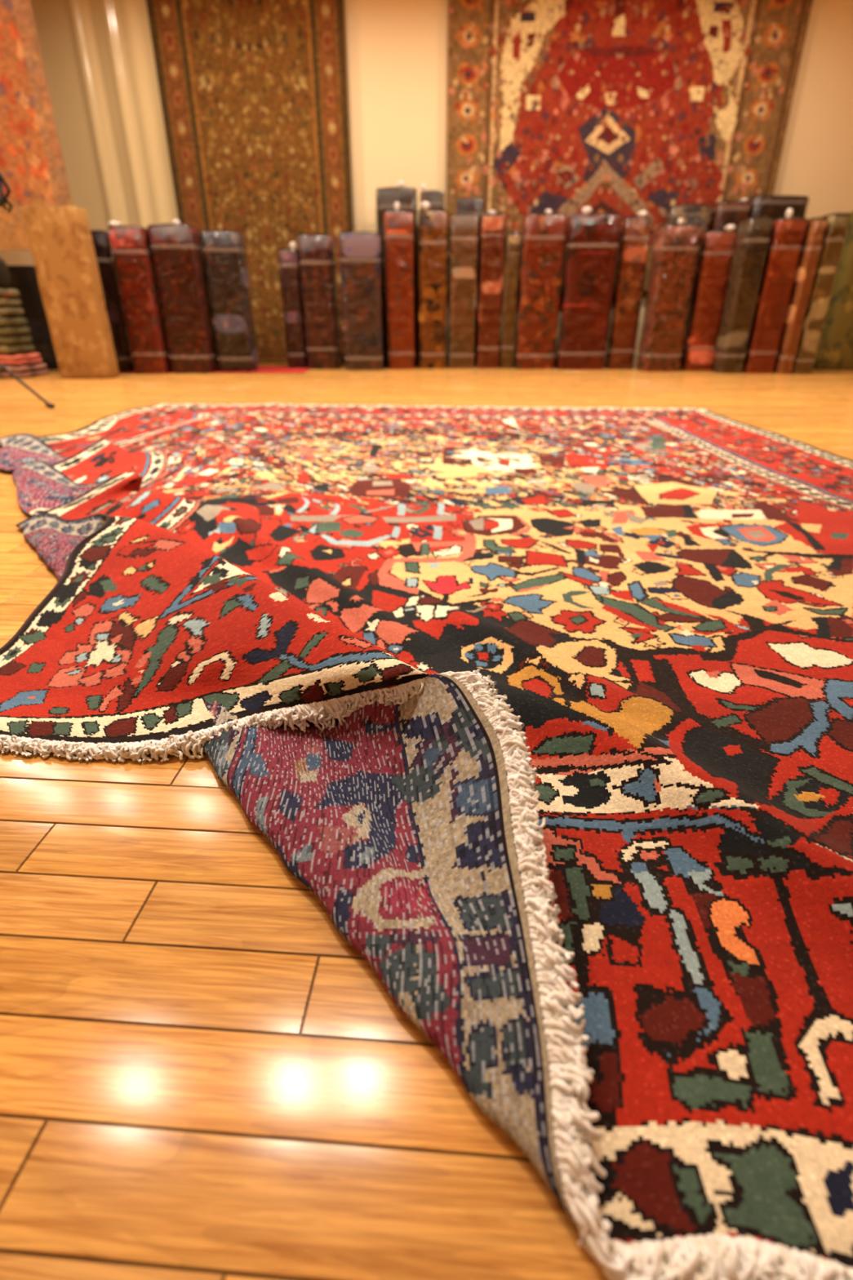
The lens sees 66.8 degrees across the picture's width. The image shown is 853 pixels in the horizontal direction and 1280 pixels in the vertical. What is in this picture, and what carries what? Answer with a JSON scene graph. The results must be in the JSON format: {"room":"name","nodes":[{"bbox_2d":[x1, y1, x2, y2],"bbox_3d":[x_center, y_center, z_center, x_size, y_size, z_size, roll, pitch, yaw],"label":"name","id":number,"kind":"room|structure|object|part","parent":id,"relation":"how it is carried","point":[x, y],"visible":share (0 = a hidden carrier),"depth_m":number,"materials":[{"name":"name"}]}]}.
{"room":"store","nodes":[
{"label":"store","id":0,"kind":"room"},
{"bbox_2d":[0,363,852,1279],"bbox_3d":[0.706,-0.764,2.751,14.917,0.002,14.323,0,27,0],"label":"floor","id":1,"kind":"structure","parent":0,"point":[202,1077],"depth_m":0.58,"materials":[{"name":"brown wood"}]},
{"bbox_2d":[0,363,48,377],"bbox_3d":[-3.980,-2.560,6.128,0.620,0.104,0.500,0,27,0],"label":"rug","id":2,"kind":"object","parent":1,"relation":"on","point":[28,370],"visible":0.8,"depth_m":5.98,"materials":[{"name":"fabric"}]},
{"bbox_2d":[0,352,41,364],"bbox_3d":[-3.980,-2.650,6.081,0.560,0.084,0.460,0,27,0],"label":"rug","id":3,"kind":"object","parent":2,"relation":"on","point":[24,357],"visible":0.93,"depth_m":5.95,"materials":[{"name":"fabric"}]},
{"bbox_2d":[0,316,35,354],"bbox_3d":[-4.000,-2.825,5.991,0.520,0.303,0.440,0,27,0],"label":"rug","id":4,"kind":"object","parent":3,"relation":"on","point":[14,339],"visible":1,"depth_m":5.90,"materials":[{"name":"fabric"}]},
{"bbox_2d":[0,288,24,315],"bbox_3d":[-4.000,-3.067,5.867,0.500,0.223,0.420,0,27,0],"label":"rug","id":5,"kind":"object","parent":4,"relation":"on","point":[9,304],"visible":1,"depth_m":5.84,"materials":[{"name":"fabric"}]},
{"bbox_2d":[0,257,10,287],"bbox_3d":[-4.020,-3.320,5.695,0.500,0.362,0.395,0,27,0],"label":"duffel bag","id":6,"kind":"object","parent":5,"relation":"on","point":[5,278],"visible":1,"depth_m":5.79,"materials":[{"name":"black fabric"}]},
{"bbox_2d":[0,172,54,408],"bbox_3d":[-2.937,-2.160,4.005,1.069,1.344,1.127,0,27,0],"label":"tripod stand","id":7,"kind":"object","parent":1,"relation":"on","point":[3,198],"visible":1,"depth_m":3.77,"materials":[{"name":"black metal"}]},
{"bbox_3d":[-2.729,-1.774,4.091,0.623,0.555,0.019,4,27,8],"label":"leg","id":8,"kind":"part","parent":7,"relation":"part of","materials":[{"name":"black metal"}]},
{"bbox_2d":[0,265,58,369],"bbox_3d":[-4.089,-3.302,6.646,0.457,0.943,0.264,0,27,0],"label":"rolled rug","id":9,"kind":"object","parent":1,"relation":"on","point":[24,278],"visible":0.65,"depth_m":6.51,"materials":[{"name":"fabric"}]},
{"bbox_2d":[20,205,119,377],"bbox_3d":[-3.131,-3.041,5.728,0.478,1.319,0.264,0,27,0],"label":"wooden board","id":10,"kind":"object","parent":1,"relation":"on","point":[60,238],"visible":1,"depth_m":5.61,"materials":[{"name":"fabric"}]},
{"bbox_2d":[119,365,311,373],"bbox_3d":[-2.201,-2.828,6.754,1.965,0.009,0.848,0,27,0],"label":"floor mat","id":11,"kind":"object","parent":1,"relation":"on","point":[262,369],"visible":0.32,"depth_m":6.50,"materials":[{"name":"red fabric"}]},
{"bbox_2d":[89,229,134,372],"bbox_3d":[-3.077,-3.325,6.327,0.249,1.276,0.308,0,27,1],"label":"rolled rug","id":12,"kind":"object","parent":11,"relation":"on","point":[100,238],"visible":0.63,"depth_m":6.20,"materials":[{"name":"fabric"}]},
{"bbox_2d":[106,221,171,373],"bbox_3d":[-2.703,-3.222,6.146,0.316,1.259,0.315,0,27,0],"label":"rolled rug","id":13,"kind":"object","parent":11,"relation":"on","point":[131,253],"visible":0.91,"depth_m":6.02,"materials":[{"name":"fabric"}]},
{"bbox_2d":[146,219,218,373],"bbox_3d":[-2.324,-3.267,6.213,0.417,1.278,0.328,0,27,1],"label":"rolled rug","id":14,"kind":"object","parent":11,"relation":"on","point":[177,255],"visible":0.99,"depth_m":6.08,"materials":[{"name":"fabric"}]},
{"bbox_2d":[200,229,258,372],"bbox_3d":[-1.920,-3.302,6.339,0.367,1.225,0.308,0,27,0],"label":"rolled rug","id":15,"kind":"object","parent":11,"relation":"on","point":[224,251],"visible":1,"depth_m":6.21,"materials":[{"name":"fabric"}]},
{"bbox_2d":[277,241,307,368],"bbox_3d":[-1.377,-3.461,6.727,0.208,1.152,0.248,0,27,0],"label":"rolled rug","id":16,"kind":"object","parent":11,"relation":"on","point":[288,258],"visible":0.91,"depth_m":6.62,"materials":[{"name":"fabric"}]},
{"bbox_2d":[297,233,341,368],"bbox_3d":[-1.092,-3.468,6.659,0.342,1.227,0.287,0,27,1],"label":"rolled rug","id":17,"kind":"object","parent":1,"relation":"on","point":[317,255],"visible":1,"depth_m":6.53,"materials":[{"name":"fabric"}]},
{"bbox_2d":[338,231,383,369],"bbox_3d":[-0.649,-3.406,6.530,0.397,1.234,0.308,0,27,0],"label":"rolled rug","id":18,"kind":"object","parent":1,"relation":"on","point":[360,255],"visible":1,"depth_m":6.39,"materials":[{"name":"fabric"}]},
{"bbox_2d":[375,180,417,365],"bbox_3d":[-0.303,-3.861,6.906,0.421,1.700,0.233,0,27,1],"label":"rolled rug","id":19,"kind":"object","parent":1,"relation":"on","point":[386,197],"visible":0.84,"depth_m":6.61,"materials":[{"name":"fabric"}]},
{"bbox_2d":[384,201,415,368],"bbox_3d":[-0.267,-3.578,6.603,0.289,1.474,0.289,1,27,1],"label":"rolled rug","id":20,"kind":"object","parent":1,"relation":"on","point":[399,240],"visible":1,"depth_m":6.48,"materials":[{"name":"fabric"}]},
{"bbox_2d":[0,403,852,1279],"bbox_3d":[-0.095,-0.589,2.230,4.001,0.162,4.337,1,27,2],"label":"rug","id":21,"kind":"object","parent":1,"relation":"on","point":[548,712],"visible":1,"depth_m":0.92,"materials":[{"name":"fabric"}]},
{"bbox_3d":[-1.498,-0.731,2.533,0.717,0.128,3.741,-9,28,-16],"label":"selvedge cord","id":22,"kind":"part","parent":21,"relation":"part of","materials":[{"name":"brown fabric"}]},
{"bbox_3d":[1.763,-0.470,2.149,0.030,0.015,4.173,0,27,-1],"label":"selvedge cord","id":23,"kind":"part","parent":21,"relation":"part of","materials":[{"name":"brown fabric"}]},
{"bbox_2d":[419,182,444,209],"bbox_3d":[0.058,-3.853,6.913,0.249,1.679,0.227,0,27,1],"label":"rolled rug","id":24,"kind":"object","parent":1,"relation":"on","point":[436,199],"visible":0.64,"depth_m":6.50,"materials":[{"name":"fabric"}]},
{"bbox_2d":[417,201,447,368],"bbox_3d":[0.063,-3.618,6.670,0.290,1.484,0.287,0,27,0],"label":"rolled rug","id":25,"kind":"object","parent":1,"relation":"on","point":[432,223],"visible":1,"depth_m":6.53,"materials":[{"name":"fabric"}]},
{"bbox_2d":[448,213,479,368],"bbox_3d":[0.376,-3.578,6.679,0.278,1.404,0.267,0,27,1],"label":"rolled rug","id":26,"kind":"object","parent":1,"relation":"on","point":[464,242],"visible":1,"depth_m":6.55,"materials":[{"name":"fabric"}]},
{"bbox_2d":[455,197,483,365],"bbox_3d":[0.440,-3.806,6.938,0.281,1.573,0.227,0,27,0],"label":"rolled rug","id":27,"kind":"object","parent":1,"relation":"on","point":[464,205],"visible":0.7,"depth_m":6.56,"materials":[{"name":"fabric"}]},
{"bbox_2d":[475,209,506,368],"bbox_3d":[0.659,-3.581,6.673,0.244,1.417,0.276,0,27,1],"label":"rolled rug","id":28,"kind":"object","parent":1,"relation":"on","point":[493,224],"visible":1,"depth_m":6.55,"materials":[{"name":"fabric"}]},
{"bbox_2d":[499,231,521,368],"bbox_3d":[0.862,-3.495,6.688,0.145,1.249,0.207,0,27,0],"label":"rolled rug","id":29,"kind":"object","parent":1,"relation":"on","point":[513,238],"visible":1,"depth_m":6.60,"materials":[{"name":"fabric"}]},
{"bbox_2d":[513,208,567,368],"bbox_3d":[1.154,-3.556,6.625,0.421,1.416,0.308,0,27,-1],"label":"rolled rug","id":30,"kind":"object","parent":1,"relation":"on","point":[543,238],"visible":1,"depth_m":6.49,"materials":[{"name":"fabric"}]},
{"bbox_2d":[555,206,622,369],"bbox_3d":[1.626,-3.530,6.563,0.497,1.426,0.328,0,27,1],"label":"rolled rug","id":31,"kind":"object","parent":1,"relation":"on","point":[592,239],"visible":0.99,"depth_m":6.43,"materials":[{"name":"fabric"}]},
{"bbox_2d":[604,210,653,368],"bbox_3d":[2.050,-3.546,6.619,0.280,1.404,0.288,0,27,1],"label":"rolled rug","id":32,"kind":"object","parent":1,"relation":"on","point":[635,232],"visible":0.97,"depth_m":6.49,"materials":[{"name":"fabric"}]},
{"bbox_2d":[636,217,702,371],"bbox_3d":[2.390,-3.377,6.391,0.380,1.310,0.329,0,27,0],"label":"rolled rug","id":33,"kind":"object","parent":1,"relation":"on","point":[676,246],"visible":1,"depth_m":6.27,"materials":[{"name":"fabric"}]},
{"bbox_2d":[663,203,710,233],"bbox_3d":[2.680,-3.787,6.959,0.406,1.521,0.247,0,27,-1],"label":"rolled rug","id":34,"kind":"object","parent":1,"relation":"on","point":[691,213],"visible":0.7,"depth_m":6.57,"materials":[{"name":"fabric"}]},
{"bbox_2d":[679,224,737,370],"bbox_3d":[2.805,-3.378,6.442,0.342,1.266,0.303,0,27,-1],"label":"rolled rug","id":35,"kind":"object","parent":1,"relation":"on","point":[717,246],"visible":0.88,"depth_m":6.33,"materials":[{"name":"fabric"}]},
{"bbox_2d":[707,198,751,231],"bbox_3d":[3.116,-3.803,6.951,0.343,1.556,0.247,0,27,1],"label":"rolled rug","id":36,"kind":"object","parent":1,"relation":"on","point":[722,214],"visible":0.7,"depth_m":6.57,"materials":[{"name":"fabric"}]},
{"bbox_2d":[711,217,773,373],"bbox_3d":[3.007,-3.267,6.179,0.233,1.308,0.267,0,27,0],"label":"rolled rug","id":37,"kind":"object","parent":1,"relation":"on","point":[753,237],"visible":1,"depth_m":6.08,"materials":[{"name":"fabric"}]},
{"bbox_2d":[742,208,808,373],"bbox_3d":[3.293,-3.296,6.176,0.288,1.363,0.288,0,27,0],"label":"rolled rug","id":38,"kind":"object","parent":1,"relation":"on","point":[787,236],"visible":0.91,"depth_m":6.05,"materials":[{"name":"fabric"}]},
{"bbox_2d":[746,195,808,219],"bbox_3d":[3.585,-3.824,6.950,0.571,1.594,0.267,0,27,0],"label":"rolled rug","id":39,"kind":"object","parent":1,"relation":"on","point":[774,206],"visible":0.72,"depth_m":6.53,"materials":[{"name":"fabric"}]},
{"bbox_2d":[773,217,828,373],"bbox_3d":[3.509,-3.228,6.112,0.125,1.301,0.247,-1,27,-1],"label":"rolled rug","id":40,"kind":"object","parent":1,"relation":"on","point":[815,229],"visible":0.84,"depth_m":6.01,"materials":[{"name":"fabric"}]},
{"bbox_2d":[791,212,851,373],"bbox_3d":[3.680,-3.243,6.105,0.184,1.334,0.247,0,27,1],"label":"rolled rug","id":41,"kind":"object","parent":1,"relation":"on","point":[837,224],"visible":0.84,"depth_m":5.98,"materials":[{"name":"fabric"}]},
{"bbox_2d":[813,211,852,369],"bbox_3d":[4.325,-3.521,6.569,0.444,1.404,0.325,0,27,-1],"label":"rolled rug","id":42,"kind":"object","parent":1,"relation":"on","point":[835,347],"visible":0.63,"depth_m":6.56,"materials":[{"name":"fabric"}]},
{"bbox_2d":[0,0,852,353],"bbox_3d":[0.000,-4.819,6.810,11.200,3.500,0.120,0,27,0],"label":"wall","id":43,"kind":"structure","parent":0,"point":[397,51],"depth_m":6.48,"materials":[{"name":"beige paint"}]},
{"bbox_2d":[30,0,177,231],"bbox_3d":[-3.150,-4.811,6.696,1.600,3.370,0.088,0,27,0],"label":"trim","id":44,"kind":"structure","parent":43,"relation":"attached to","point":[98,57],"depth_m":6.43,"materials":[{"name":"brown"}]},
{"bbox_2d":[257,353,638,363],"bbox_3d":[0.000,-3.280,7.524,11.200,0.110,0.018,0,27,0],"label":"baseboard","id":45,"kind":"structure","parent":43,"relation":"attached to","point":[636,355],"depth_m":7.53,"materials":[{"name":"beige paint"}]},
{"bbox_3d":[0.000,-3.787,0.865,11.440,0.100,11.640,0,27,0],"label":"ceiling","id":46,"kind":"structure","parent":0,"visible":0},
{"bbox_2d":[0,0,72,250],"bbox_3d":[-4.250,-4.599,5.266,2.400,2.440,0.045,0,27,0],"label":"rug","id":47,"kind":"object","parent":46,"relation":"hanging from","point":[32,165],"visible":0.78,"depth_m":5.43,"materials":[{"name":"fabric"}]},
{"bbox_2d":[146,0,353,358],"bbox_3d":[-1.698,-4.766,6.664,1.945,3.420,0.044,0,27,0],"label":"rug","id":48,"kind":"object","parent":46,"relation":"hanging from","point":[253,93],"visible":0.7,"depth_m":6.46,"materials":[{"name":"fabric"}]},
{"bbox_2d":[446,0,813,290],"bbox_3d":[1.910,-5.073,6.506,3.500,2.730,0.046,0,27,0],"label":"rug","id":49,"kind":"object","parent":46,"relation":"hanging from","point":[624,108],"visible":0.72,"depth_m":6.37,"materials":[{"name":"fabric"}]}
]}

